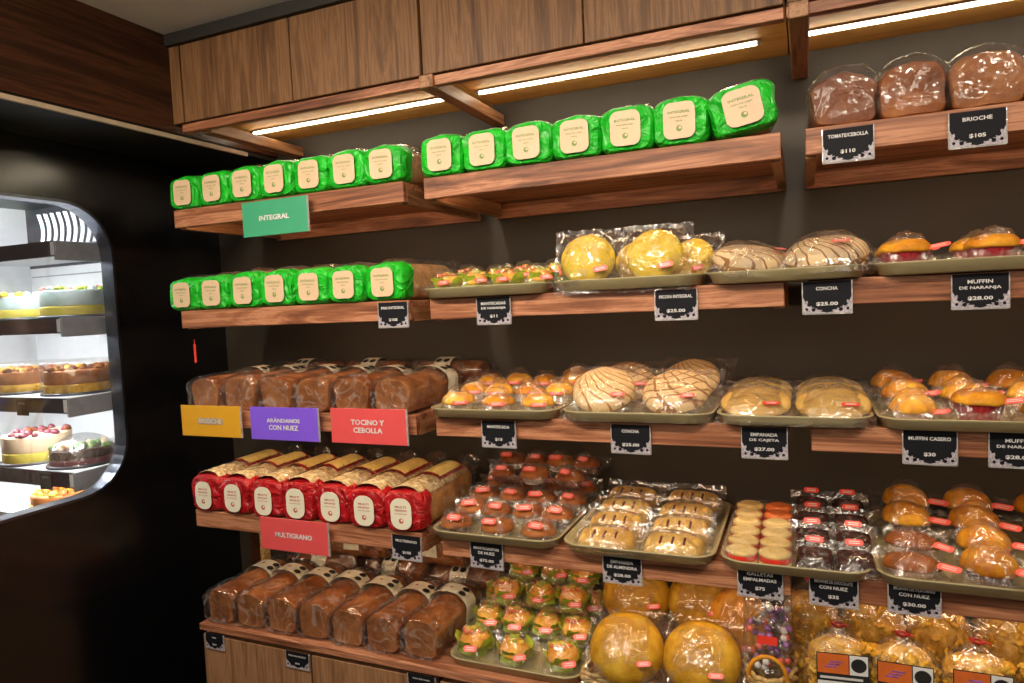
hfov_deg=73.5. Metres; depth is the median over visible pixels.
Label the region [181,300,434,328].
wall shelf
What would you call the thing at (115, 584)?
wall
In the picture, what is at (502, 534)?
paper cup
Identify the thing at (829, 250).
bun
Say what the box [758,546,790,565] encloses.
biscuit
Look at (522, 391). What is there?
muffin
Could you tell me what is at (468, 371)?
loaf
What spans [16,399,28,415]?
tag
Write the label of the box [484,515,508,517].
paper cup
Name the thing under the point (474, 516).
paper cup
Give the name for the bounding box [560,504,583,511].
paper cup
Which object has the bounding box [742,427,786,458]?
price tag
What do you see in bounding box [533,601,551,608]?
paper cup
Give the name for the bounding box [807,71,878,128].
loaf
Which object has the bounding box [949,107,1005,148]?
price tag
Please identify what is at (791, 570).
tray
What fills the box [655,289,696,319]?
price tag
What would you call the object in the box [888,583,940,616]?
price tag
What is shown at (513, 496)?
cake
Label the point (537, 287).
tray
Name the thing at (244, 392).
loaf
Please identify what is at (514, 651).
sandwich
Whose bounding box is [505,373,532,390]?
muffin
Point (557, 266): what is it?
muffin
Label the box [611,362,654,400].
bun
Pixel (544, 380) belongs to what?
muffin
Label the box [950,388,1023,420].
muffin
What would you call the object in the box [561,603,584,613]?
paper cup
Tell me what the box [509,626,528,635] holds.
paper cup
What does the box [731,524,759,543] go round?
biscuit
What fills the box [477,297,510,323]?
price tag
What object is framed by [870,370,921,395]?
muffin
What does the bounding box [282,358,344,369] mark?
loaf
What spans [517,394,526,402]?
paper cup
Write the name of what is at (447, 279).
muffin
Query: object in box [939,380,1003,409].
muffin
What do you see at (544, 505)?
paper cup
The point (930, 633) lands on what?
bag
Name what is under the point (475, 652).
paper cup
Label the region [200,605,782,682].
shelf
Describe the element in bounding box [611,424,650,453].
price tag
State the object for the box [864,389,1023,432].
tray
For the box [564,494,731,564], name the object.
tray
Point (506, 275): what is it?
muffin
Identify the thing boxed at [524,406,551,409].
paper cup
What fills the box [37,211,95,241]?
air vent
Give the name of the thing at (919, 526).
paper cup
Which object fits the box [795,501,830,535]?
brownie
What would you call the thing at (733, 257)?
bun
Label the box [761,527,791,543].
biscuit
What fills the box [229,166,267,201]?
loaf
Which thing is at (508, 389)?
muffin
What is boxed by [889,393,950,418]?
muffin
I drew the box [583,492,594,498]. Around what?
paper cup
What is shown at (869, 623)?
bag
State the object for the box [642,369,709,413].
bun
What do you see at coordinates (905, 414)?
paper cup
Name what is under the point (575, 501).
cake
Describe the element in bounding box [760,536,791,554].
biscuit
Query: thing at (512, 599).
paper cup
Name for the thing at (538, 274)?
muffin
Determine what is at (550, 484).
cake
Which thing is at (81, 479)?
display shelf
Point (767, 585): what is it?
price tag
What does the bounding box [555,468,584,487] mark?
cake
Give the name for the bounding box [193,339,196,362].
tab
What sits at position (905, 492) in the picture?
cake
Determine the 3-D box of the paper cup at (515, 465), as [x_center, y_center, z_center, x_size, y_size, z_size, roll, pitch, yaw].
[0.004,0.387,2.180,0.079,0.025,0.079,0,4,36]
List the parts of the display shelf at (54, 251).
panel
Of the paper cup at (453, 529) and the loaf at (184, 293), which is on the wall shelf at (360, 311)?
the loaf at (184, 293)
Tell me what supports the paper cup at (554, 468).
on the cake at (556, 463)
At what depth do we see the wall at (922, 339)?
1.98 m
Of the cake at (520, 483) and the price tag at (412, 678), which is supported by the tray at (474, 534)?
the cake at (520, 483)
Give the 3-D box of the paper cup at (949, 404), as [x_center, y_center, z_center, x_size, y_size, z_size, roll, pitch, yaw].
[1.002,0.134,1.522,0.084,0.029,0.084,-2,3,17]
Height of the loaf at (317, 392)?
0.119 m
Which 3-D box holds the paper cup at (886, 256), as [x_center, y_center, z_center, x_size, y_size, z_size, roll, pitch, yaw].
[0.819,-0.167,1.429,0.092,0.048,0.092,-1,4,19]
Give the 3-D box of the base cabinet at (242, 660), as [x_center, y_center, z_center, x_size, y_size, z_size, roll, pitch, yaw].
[-0.496,1.207,2.284,0.865,0.613,0.481,-1,4,23]
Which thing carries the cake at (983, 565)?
on the tray at (943, 581)
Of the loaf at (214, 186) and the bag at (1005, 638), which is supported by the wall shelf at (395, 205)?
the loaf at (214, 186)
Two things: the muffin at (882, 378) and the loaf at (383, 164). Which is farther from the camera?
the loaf at (383, 164)
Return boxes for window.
[0,192,128,523]
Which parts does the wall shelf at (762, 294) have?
arm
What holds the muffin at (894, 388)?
on the tray at (1012, 420)
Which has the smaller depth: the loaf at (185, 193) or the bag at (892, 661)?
the bag at (892, 661)
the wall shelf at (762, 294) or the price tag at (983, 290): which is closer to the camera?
the price tag at (983, 290)
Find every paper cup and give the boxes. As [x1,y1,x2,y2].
[443,527,469,532]
[444,403,472,408]
[466,647,486,657]
[468,513,482,519]
[472,393,487,401]
[484,404,512,409]
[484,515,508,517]
[484,532,510,536]
[485,623,501,631]
[492,476,512,482]
[496,595,518,605]
[502,463,523,468]
[502,500,525,506]
[507,661,525,666]
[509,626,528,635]
[511,385,521,390]
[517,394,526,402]
[518,573,534,581]
[523,478,545,484]
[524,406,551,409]
[527,464,546,467]
[529,503,552,508]
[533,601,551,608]
[539,631,557,638]
[546,576,565,584]
[550,394,571,403]
[550,466,570,471]
[550,663,575,674]
[553,490,567,496]
[558,481,581,487]
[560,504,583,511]
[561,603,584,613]
[565,635,589,645]
[575,467,597,473]
[575,581,594,589]
[581,607,601,617]
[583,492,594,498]
[874,386,883,395]
[880,251,929,262]
[884,397,892,406]
[886,521,926,532]
[889,568,934,578]
[890,544,934,555]
[892,410,933,418]
[931,386,941,396]
[943,398,954,409]
[952,251,967,258]
[953,402,1004,420]
[953,526,961,533]
[965,570,1013,587]
[966,246,1018,257]
[988,386,1007,394]
[1012,403,1022,410]
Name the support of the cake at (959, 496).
on the tray at (943, 581)
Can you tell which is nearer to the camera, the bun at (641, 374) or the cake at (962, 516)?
the cake at (962, 516)
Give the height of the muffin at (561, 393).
0.071 m
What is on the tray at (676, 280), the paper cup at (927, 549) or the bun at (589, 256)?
the bun at (589, 256)
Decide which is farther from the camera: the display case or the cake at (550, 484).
the display case
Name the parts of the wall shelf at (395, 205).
arm, rail, arm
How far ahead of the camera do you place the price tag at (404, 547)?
1.88 m
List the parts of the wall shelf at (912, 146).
arm, rail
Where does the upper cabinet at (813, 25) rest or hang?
attached to the wall at (922, 339)
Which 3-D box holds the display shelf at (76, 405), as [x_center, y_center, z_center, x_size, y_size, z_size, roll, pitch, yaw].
[-1.771,0.207,2.634,0.943,0.062,0.501,-1,4,23]
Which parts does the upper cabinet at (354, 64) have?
door, light rail, door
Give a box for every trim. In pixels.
[0,0,277,157]
[0,90,276,171]
[0,92,247,156]
[163,0,352,47]
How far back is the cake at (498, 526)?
1.78 m
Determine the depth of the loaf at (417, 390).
1.91 m
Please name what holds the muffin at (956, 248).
on the tray at (1011, 262)
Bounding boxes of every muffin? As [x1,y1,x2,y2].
[431,272,463,287]
[442,391,474,408]
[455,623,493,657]
[458,268,485,278]
[459,270,491,286]
[460,382,487,401]
[473,601,506,631]
[478,374,504,386]
[481,392,514,409]
[484,268,502,274]
[486,383,514,396]
[486,577,508,606]
[489,268,524,284]
[490,577,524,605]
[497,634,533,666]
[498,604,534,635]
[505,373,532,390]
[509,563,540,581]
[515,264,535,282]
[515,383,544,402]
[519,581,535,608]
[522,393,554,409]
[524,267,558,285]
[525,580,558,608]
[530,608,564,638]
[532,374,559,388]
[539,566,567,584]
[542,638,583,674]
[544,262,569,280]
[544,383,572,403]
[552,584,566,613]
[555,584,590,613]
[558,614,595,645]
[560,373,582,386]
[563,366,588,375]
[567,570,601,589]
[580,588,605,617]
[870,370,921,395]
[873,247,939,262]
[877,238,950,262]
[881,380,940,406]
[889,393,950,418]
[927,370,989,396]
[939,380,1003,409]
[949,238,969,258]
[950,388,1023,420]
[963,233,1023,257]
[985,369,1023,394]
[1005,382,1023,410]
[1019,403,1023,413]
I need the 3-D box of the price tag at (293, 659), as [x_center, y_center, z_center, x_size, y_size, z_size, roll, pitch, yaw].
[-0.644,0.958,2.059,0.089,0.050,0.004,-1,4,23]
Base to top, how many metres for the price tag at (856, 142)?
0.069 m
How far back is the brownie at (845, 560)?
1.46 m
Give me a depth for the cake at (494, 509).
1.89 m
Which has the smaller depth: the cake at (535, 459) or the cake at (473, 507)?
the cake at (473, 507)
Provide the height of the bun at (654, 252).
0.161 m
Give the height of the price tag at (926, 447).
0.069 m
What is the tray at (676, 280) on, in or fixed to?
on the wall shelf at (762, 294)
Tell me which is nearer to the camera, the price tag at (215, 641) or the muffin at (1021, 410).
the muffin at (1021, 410)
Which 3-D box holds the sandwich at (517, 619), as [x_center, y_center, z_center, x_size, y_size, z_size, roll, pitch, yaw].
[0.015,0.799,1.992,0.134,0.089,0.152,-1,4,31]
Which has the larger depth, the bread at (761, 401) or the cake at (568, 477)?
the cake at (568, 477)
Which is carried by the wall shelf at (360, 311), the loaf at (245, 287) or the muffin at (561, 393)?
the loaf at (245, 287)
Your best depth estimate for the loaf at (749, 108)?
1.47 m
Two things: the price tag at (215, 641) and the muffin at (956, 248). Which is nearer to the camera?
the muffin at (956, 248)
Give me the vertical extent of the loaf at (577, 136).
0.119 m
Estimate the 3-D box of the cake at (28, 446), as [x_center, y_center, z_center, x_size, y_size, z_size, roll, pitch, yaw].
[-1.722,0.370,2.491,0.244,0.115,0.244,-1,4,23]
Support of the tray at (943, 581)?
on the wall shelf at (870, 592)
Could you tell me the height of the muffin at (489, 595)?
0.090 m
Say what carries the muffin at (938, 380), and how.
on the tray at (1012, 420)
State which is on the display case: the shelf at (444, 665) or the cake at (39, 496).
the cake at (39, 496)
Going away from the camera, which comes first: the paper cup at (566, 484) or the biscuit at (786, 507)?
the biscuit at (786, 507)
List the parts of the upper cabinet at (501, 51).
door, light rail, door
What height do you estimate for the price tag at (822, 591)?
0.069 m
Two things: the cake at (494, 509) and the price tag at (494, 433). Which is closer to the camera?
the price tag at (494, 433)
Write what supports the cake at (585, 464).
on the cake at (588, 488)
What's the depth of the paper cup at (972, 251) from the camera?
1.34 m
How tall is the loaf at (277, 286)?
0.124 m
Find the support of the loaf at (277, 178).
on the wall shelf at (395, 205)
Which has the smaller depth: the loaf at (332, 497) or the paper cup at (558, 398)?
the paper cup at (558, 398)
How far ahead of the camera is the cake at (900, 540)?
1.51 m
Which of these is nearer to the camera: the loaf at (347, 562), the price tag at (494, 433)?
the price tag at (494, 433)
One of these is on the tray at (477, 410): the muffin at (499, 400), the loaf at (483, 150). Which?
the muffin at (499, 400)
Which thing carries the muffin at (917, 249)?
on the tray at (1011, 262)
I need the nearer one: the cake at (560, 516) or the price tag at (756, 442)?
the price tag at (756, 442)
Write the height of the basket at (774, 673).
0.336 m
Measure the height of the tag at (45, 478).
0.055 m
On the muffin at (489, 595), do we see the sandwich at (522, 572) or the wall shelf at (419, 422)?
the sandwich at (522, 572)
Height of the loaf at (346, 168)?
0.126 m
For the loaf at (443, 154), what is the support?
on the wall shelf at (750, 165)
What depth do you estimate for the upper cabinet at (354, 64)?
1.99 m
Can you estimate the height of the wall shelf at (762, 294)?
0.064 m
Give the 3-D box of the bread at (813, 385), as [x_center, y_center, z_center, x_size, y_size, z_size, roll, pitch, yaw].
[0.740,0.126,1.593,0.168,0.075,0.212,-1,4,26]
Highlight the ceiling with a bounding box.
[77,0,288,34]
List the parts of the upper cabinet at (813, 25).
door, light rail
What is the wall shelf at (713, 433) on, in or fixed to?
attached to the wall at (922, 339)
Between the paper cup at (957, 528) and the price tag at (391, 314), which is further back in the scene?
the price tag at (391, 314)
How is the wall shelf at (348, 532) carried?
attached to the wall at (922, 339)
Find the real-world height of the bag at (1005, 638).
0.315 m
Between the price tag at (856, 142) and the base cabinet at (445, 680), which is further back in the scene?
the base cabinet at (445, 680)
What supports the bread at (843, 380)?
on the tray at (792, 417)
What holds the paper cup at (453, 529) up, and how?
on the cake at (461, 522)
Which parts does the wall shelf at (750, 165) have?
arm, rail, arm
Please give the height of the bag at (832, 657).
0.269 m
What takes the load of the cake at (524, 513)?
on the tray at (474, 534)
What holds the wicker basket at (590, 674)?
on the shelf at (444, 665)
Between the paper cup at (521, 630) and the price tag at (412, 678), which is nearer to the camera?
the price tag at (412, 678)
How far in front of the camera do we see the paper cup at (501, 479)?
2.04 m
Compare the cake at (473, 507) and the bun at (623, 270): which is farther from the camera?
the cake at (473, 507)
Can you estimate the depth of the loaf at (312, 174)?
1.92 m
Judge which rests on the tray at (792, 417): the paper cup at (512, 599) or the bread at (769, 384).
the bread at (769, 384)
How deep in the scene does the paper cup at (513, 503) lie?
2.00 m
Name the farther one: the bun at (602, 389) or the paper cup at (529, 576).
the paper cup at (529, 576)
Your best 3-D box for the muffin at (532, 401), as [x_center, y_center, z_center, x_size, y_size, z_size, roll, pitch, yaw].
[0.067,0.150,1.748,0.114,0.072,0.130,-2,3,18]
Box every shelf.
[0,240,100,266]
[0,316,105,336]
[0,391,112,417]
[0,436,114,491]
[174,181,480,240]
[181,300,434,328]
[196,486,478,551]
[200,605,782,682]
[240,402,441,434]
[424,132,785,219]
[430,281,788,319]
[436,407,789,448]
[442,495,791,594]
[805,101,1023,189]
[808,269,1023,303]
[811,407,988,457]
[857,569,1023,622]
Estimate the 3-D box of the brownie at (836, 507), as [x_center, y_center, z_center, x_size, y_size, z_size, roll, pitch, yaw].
[0.852,0.417,1.738,0.102,0.068,0.121,-1,4,24]
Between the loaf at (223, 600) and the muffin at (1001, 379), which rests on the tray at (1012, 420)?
the muffin at (1001, 379)
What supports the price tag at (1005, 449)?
attached to the wall shelf at (879, 439)
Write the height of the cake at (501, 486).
0.067 m
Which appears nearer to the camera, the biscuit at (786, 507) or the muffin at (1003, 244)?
the muffin at (1003, 244)
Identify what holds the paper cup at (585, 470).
on the cake at (585, 464)
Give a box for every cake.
[0,292,39,320]
[0,364,61,395]
[0,423,72,466]
[28,487,83,507]
[36,285,104,318]
[40,362,110,396]
[45,436,114,469]
[439,512,472,532]
[456,498,486,519]
[470,486,499,502]
[481,501,511,517]
[481,517,514,536]
[487,476,514,492]
[489,465,515,482]
[499,487,527,506]
[500,452,525,468]
[512,504,543,523]
[513,478,541,492]
[520,466,548,484]
[521,520,556,539]
[525,453,548,467]
[526,490,555,508]
[541,478,567,496]
[541,505,574,527]
[547,455,573,471]
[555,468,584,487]
[557,492,586,511]
[568,480,597,498]
[573,456,599,473]
[881,500,950,532]
[882,484,948,507]
[882,551,961,578]
[884,530,953,555]
[943,487,1013,512]
[948,504,1021,533]
[956,524,1023,552]
[959,545,1023,587]
[1013,493,1023,519]
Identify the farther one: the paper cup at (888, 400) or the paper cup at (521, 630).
the paper cup at (521, 630)
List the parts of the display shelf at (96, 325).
panel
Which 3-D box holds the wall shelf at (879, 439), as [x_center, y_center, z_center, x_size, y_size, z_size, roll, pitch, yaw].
[1.136,0.188,1.516,0.872,0.064,0.473,-1,4,23]
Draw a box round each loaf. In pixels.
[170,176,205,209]
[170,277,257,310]
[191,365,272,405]
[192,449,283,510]
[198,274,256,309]
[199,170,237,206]
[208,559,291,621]
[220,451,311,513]
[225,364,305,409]
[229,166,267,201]
[230,271,297,307]
[238,562,314,627]
[250,454,337,516]
[260,160,299,198]
[260,364,341,407]
[261,269,337,305]
[268,566,343,632]
[281,454,373,519]
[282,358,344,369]
[289,553,364,571]
[293,155,335,193]
[294,267,335,304]
[297,364,374,411]
[300,569,373,638]
[316,457,402,522]
[328,149,370,189]
[328,265,397,302]
[329,541,392,557]
[332,575,407,645]
[334,364,412,408]
[347,358,414,370]
[348,458,437,527]
[364,145,427,186]
[364,554,435,589]
[366,261,451,300]
[367,581,441,652]
[375,364,457,412]
[384,460,471,531]
[404,582,477,658]
[416,357,489,391]
[421,134,469,177]
[421,541,470,567]
[425,564,504,604]
[462,128,512,171]
[505,121,557,166]
[552,115,607,160]
[600,104,659,154]
[653,96,714,147]
[706,79,778,140]
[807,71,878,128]
[874,61,945,119]
[944,50,1023,110]
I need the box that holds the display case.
[0,199,114,515]
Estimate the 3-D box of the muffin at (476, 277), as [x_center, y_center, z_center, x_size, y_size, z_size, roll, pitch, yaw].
[-0.094,-0.162,1.814,0.119,0.077,0.134,-2,3,8]
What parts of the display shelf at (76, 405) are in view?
panel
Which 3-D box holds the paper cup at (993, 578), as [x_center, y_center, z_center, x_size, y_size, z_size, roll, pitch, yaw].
[0.971,0.473,1.394,0.094,0.032,0.094,0,4,36]
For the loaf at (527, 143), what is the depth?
1.66 m
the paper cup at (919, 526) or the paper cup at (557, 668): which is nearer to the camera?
the paper cup at (919, 526)
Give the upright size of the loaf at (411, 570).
0.124 m
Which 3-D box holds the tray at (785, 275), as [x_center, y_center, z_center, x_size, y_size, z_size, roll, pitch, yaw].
[0.656,-0.156,1.640,0.322,0.026,0.455,-1,4,23]
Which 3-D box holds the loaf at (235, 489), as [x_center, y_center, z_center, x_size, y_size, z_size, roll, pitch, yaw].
[-0.775,0.455,2.308,0.138,0.137,0.431,-2,4,24]
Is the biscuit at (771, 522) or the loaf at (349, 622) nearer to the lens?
the biscuit at (771, 522)
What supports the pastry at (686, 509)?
on the tray at (719, 521)
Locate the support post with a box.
[250,532,270,564]
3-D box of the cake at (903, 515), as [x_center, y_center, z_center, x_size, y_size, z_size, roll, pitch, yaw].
[0.940,0.407,1.620,0.148,0.086,0.165,-1,4,20]
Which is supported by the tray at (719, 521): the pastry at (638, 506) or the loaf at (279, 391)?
the pastry at (638, 506)
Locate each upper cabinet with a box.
[168,0,493,157]
[419,0,787,126]
[786,0,1023,79]
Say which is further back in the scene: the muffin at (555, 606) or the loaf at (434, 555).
the loaf at (434, 555)
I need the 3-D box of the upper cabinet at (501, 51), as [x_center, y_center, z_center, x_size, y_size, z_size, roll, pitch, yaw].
[0.249,-0.836,1.821,0.887,0.302,0.464,-1,4,23]
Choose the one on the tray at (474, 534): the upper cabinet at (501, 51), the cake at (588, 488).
the cake at (588, 488)
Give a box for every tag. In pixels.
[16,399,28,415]
[39,473,52,489]
[205,632,223,649]
[286,650,309,669]
[378,302,408,326]
[392,534,421,560]
[408,672,434,682]
[471,542,502,569]
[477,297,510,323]
[482,420,515,447]
[603,556,641,585]
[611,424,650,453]
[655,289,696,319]
[738,570,782,598]
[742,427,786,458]
[803,280,851,312]
[810,578,857,608]
[823,124,873,162]
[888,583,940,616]
[903,430,956,464]
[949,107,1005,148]
[952,272,1008,308]
[989,432,1023,466]
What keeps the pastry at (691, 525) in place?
on the tray at (719, 521)
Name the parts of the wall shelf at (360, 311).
arm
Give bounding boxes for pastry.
[569,522,635,553]
[580,508,642,539]
[599,483,657,510]
[599,495,651,523]
[643,513,708,545]
[644,528,705,564]
[651,499,714,530]
[663,486,719,514]
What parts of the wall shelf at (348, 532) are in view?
arm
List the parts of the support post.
panel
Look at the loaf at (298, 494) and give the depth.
2.04 m
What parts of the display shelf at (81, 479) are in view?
panel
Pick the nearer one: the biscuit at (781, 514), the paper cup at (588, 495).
the biscuit at (781, 514)
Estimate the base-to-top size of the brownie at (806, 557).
0.068 m
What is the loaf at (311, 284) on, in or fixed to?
on the wall shelf at (360, 311)
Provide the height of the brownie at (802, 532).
0.066 m
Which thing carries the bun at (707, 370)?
on the tray at (636, 411)
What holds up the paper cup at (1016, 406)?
on the muffin at (1016, 390)
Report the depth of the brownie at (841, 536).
1.55 m
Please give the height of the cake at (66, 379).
0.113 m
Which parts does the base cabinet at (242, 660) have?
door, door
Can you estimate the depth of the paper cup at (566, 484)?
1.95 m
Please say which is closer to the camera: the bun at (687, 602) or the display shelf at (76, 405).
the bun at (687, 602)
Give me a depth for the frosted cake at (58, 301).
2.30 m
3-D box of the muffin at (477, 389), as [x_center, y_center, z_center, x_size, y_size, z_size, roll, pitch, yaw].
[-0.105,0.136,1.975,0.117,0.070,0.134,-1,4,20]
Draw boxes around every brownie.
[791,517,833,554]
[794,535,835,569]
[795,487,829,518]
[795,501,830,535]
[828,489,867,520]
[832,504,874,539]
[833,520,872,553]
[835,539,884,580]
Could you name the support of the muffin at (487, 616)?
on the tray at (535, 667)
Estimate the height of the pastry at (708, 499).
0.061 m
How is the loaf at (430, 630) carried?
on the shelf at (444, 665)
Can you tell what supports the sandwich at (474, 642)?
on the tray at (535, 667)
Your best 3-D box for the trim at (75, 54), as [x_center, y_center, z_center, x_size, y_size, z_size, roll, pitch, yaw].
[-1.549,-0.735,1.399,0.320,0.294,2.660,-1,4,23]
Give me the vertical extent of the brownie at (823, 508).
0.066 m
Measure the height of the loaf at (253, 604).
0.130 m
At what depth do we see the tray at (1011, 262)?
1.32 m
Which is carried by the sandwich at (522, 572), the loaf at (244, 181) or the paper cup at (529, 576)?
the paper cup at (529, 576)
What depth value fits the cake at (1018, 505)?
1.61 m
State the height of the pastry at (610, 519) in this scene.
0.061 m
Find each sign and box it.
[181,405,241,437]
[242,195,308,237]
[250,407,318,441]
[260,516,328,555]
[330,408,407,445]
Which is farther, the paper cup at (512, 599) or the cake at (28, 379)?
the cake at (28, 379)
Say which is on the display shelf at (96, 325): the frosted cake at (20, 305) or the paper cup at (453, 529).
the frosted cake at (20, 305)
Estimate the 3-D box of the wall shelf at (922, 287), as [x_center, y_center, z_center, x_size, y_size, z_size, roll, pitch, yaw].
[1.121,-0.123,1.498,0.872,0.064,0.473,-1,4,23]
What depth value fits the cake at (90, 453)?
2.33 m
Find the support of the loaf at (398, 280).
on the wall shelf at (360, 311)
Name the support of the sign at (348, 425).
attached to the wall shelf at (419, 422)
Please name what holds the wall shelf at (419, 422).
attached to the wall at (922, 339)
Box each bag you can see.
[781,577,843,682]
[803,621,871,682]
[841,604,906,682]
[868,630,942,682]
[905,613,974,670]
[940,638,1017,682]
[971,618,1023,682]
[1014,662,1023,682]
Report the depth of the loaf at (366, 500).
1.94 m
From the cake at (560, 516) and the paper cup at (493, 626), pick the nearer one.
the cake at (560, 516)
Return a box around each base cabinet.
[204,631,443,682]
[440,678,468,682]
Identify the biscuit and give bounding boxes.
[726,543,757,562]
[728,533,758,551]
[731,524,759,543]
[733,516,761,533]
[735,508,762,524]
[737,500,763,516]
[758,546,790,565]
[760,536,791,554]
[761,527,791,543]
[762,518,791,532]
[764,510,792,526]
[765,502,792,514]
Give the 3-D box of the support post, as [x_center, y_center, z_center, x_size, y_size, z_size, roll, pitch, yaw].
[-0.904,0.736,2.458,0.067,0.310,0.042,-1,4,23]
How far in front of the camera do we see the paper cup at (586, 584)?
2.05 m
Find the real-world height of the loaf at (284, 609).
0.129 m
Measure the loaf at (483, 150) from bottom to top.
0.127 m
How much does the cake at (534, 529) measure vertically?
0.071 m
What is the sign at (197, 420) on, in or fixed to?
attached to the wall shelf at (419, 422)
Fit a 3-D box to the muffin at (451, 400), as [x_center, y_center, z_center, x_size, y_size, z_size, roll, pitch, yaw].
[-0.144,0.152,1.839,0.119,0.076,0.137,-2,3,6]
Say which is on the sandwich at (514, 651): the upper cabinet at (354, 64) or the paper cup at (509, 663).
the paper cup at (509, 663)
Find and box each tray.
[424,282,559,298]
[431,393,574,419]
[433,486,600,548]
[450,598,609,682]
[554,273,717,291]
[563,387,729,423]
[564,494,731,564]
[707,264,867,283]
[717,388,873,427]
[721,503,871,581]
[863,255,1023,276]
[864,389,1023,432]
[865,511,1023,600]
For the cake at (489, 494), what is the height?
0.069 m
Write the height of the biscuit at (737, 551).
0.039 m
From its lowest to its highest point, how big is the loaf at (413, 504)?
0.136 m
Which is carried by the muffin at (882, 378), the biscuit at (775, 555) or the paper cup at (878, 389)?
the paper cup at (878, 389)
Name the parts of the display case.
panel, panel, panel, panel, panel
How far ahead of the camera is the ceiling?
1.95 m
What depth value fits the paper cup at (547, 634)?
1.93 m
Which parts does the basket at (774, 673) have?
handle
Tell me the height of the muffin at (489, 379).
0.070 m
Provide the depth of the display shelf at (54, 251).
2.26 m
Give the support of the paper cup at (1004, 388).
on the muffin at (1001, 379)
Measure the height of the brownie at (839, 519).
0.066 m
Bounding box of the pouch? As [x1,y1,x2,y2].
[743,602,792,673]
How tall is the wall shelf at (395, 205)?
0.064 m
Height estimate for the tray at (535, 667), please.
0.026 m
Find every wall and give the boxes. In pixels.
[0,130,241,682]
[219,15,1023,642]
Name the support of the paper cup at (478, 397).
on the muffin at (477, 389)
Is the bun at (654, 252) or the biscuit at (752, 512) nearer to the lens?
the bun at (654, 252)
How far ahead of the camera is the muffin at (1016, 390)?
1.46 m
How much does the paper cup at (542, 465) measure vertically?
0.024 m
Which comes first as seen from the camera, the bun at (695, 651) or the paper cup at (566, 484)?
the bun at (695, 651)
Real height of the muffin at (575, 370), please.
0.068 m
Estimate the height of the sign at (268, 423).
0.097 m
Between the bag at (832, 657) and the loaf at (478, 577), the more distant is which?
the loaf at (478, 577)
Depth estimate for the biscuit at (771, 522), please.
1.67 m
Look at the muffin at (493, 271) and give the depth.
1.91 m
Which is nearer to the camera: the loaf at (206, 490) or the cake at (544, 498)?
the cake at (544, 498)
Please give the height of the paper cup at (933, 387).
0.030 m
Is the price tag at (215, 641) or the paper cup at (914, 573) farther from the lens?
the price tag at (215, 641)
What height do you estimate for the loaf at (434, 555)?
0.124 m
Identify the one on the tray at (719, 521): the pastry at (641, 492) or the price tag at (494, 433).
the pastry at (641, 492)
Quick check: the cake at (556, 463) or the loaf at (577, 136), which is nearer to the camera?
the loaf at (577, 136)
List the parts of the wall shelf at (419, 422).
arm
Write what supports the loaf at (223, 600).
on the shelf at (444, 665)
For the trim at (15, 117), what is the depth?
2.12 m
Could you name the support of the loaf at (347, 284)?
on the wall shelf at (360, 311)
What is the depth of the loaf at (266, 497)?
2.08 m
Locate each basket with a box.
[580,611,766,682]
[741,595,798,682]
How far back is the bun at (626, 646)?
1.69 m
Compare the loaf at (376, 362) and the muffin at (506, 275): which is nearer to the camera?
the muffin at (506, 275)
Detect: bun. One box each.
[561,234,614,279]
[572,367,635,411]
[590,611,663,682]
[603,578,668,623]
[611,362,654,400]
[615,241,635,276]
[626,228,682,276]
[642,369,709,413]
[663,619,740,682]
[665,359,719,394]
[669,582,727,624]
[673,238,713,274]
[692,239,786,277]
[709,588,769,656]
[771,246,786,267]
[779,229,880,275]
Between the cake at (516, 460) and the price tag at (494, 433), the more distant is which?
the cake at (516, 460)
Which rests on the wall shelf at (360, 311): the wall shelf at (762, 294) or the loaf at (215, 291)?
the loaf at (215, 291)
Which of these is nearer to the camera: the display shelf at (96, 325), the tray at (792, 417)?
the tray at (792, 417)
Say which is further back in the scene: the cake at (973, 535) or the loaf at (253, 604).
the loaf at (253, 604)
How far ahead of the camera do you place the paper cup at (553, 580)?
2.10 m
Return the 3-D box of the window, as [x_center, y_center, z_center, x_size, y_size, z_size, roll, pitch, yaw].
[-1.483,0.045,1.977,0.056,0.945,0.740,-1,4,23]
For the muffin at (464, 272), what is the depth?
1.94 m
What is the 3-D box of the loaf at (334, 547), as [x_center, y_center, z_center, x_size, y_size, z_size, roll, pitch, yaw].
[-0.560,0.690,2.444,0.331,0.124,0.129,-1,4,19]
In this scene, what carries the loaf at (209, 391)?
on the wall shelf at (419, 422)
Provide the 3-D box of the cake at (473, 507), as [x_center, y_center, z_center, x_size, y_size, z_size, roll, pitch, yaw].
[-0.115,0.465,1.956,0.126,0.070,0.132,-2,3,9]
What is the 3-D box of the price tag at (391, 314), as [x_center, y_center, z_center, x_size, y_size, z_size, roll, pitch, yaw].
[-0.320,-0.071,1.849,0.096,0.069,0.004,-1,4,24]
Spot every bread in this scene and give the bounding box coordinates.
[719,377,794,414]
[720,383,790,425]
[730,373,792,393]
[792,377,866,406]
[794,373,862,408]
[795,383,874,427]
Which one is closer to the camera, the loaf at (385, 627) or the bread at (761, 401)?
the bread at (761, 401)
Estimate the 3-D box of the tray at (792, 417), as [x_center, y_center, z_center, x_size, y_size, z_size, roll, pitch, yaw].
[0.679,0.155,1.654,0.315,0.026,0.455,-1,4,23]

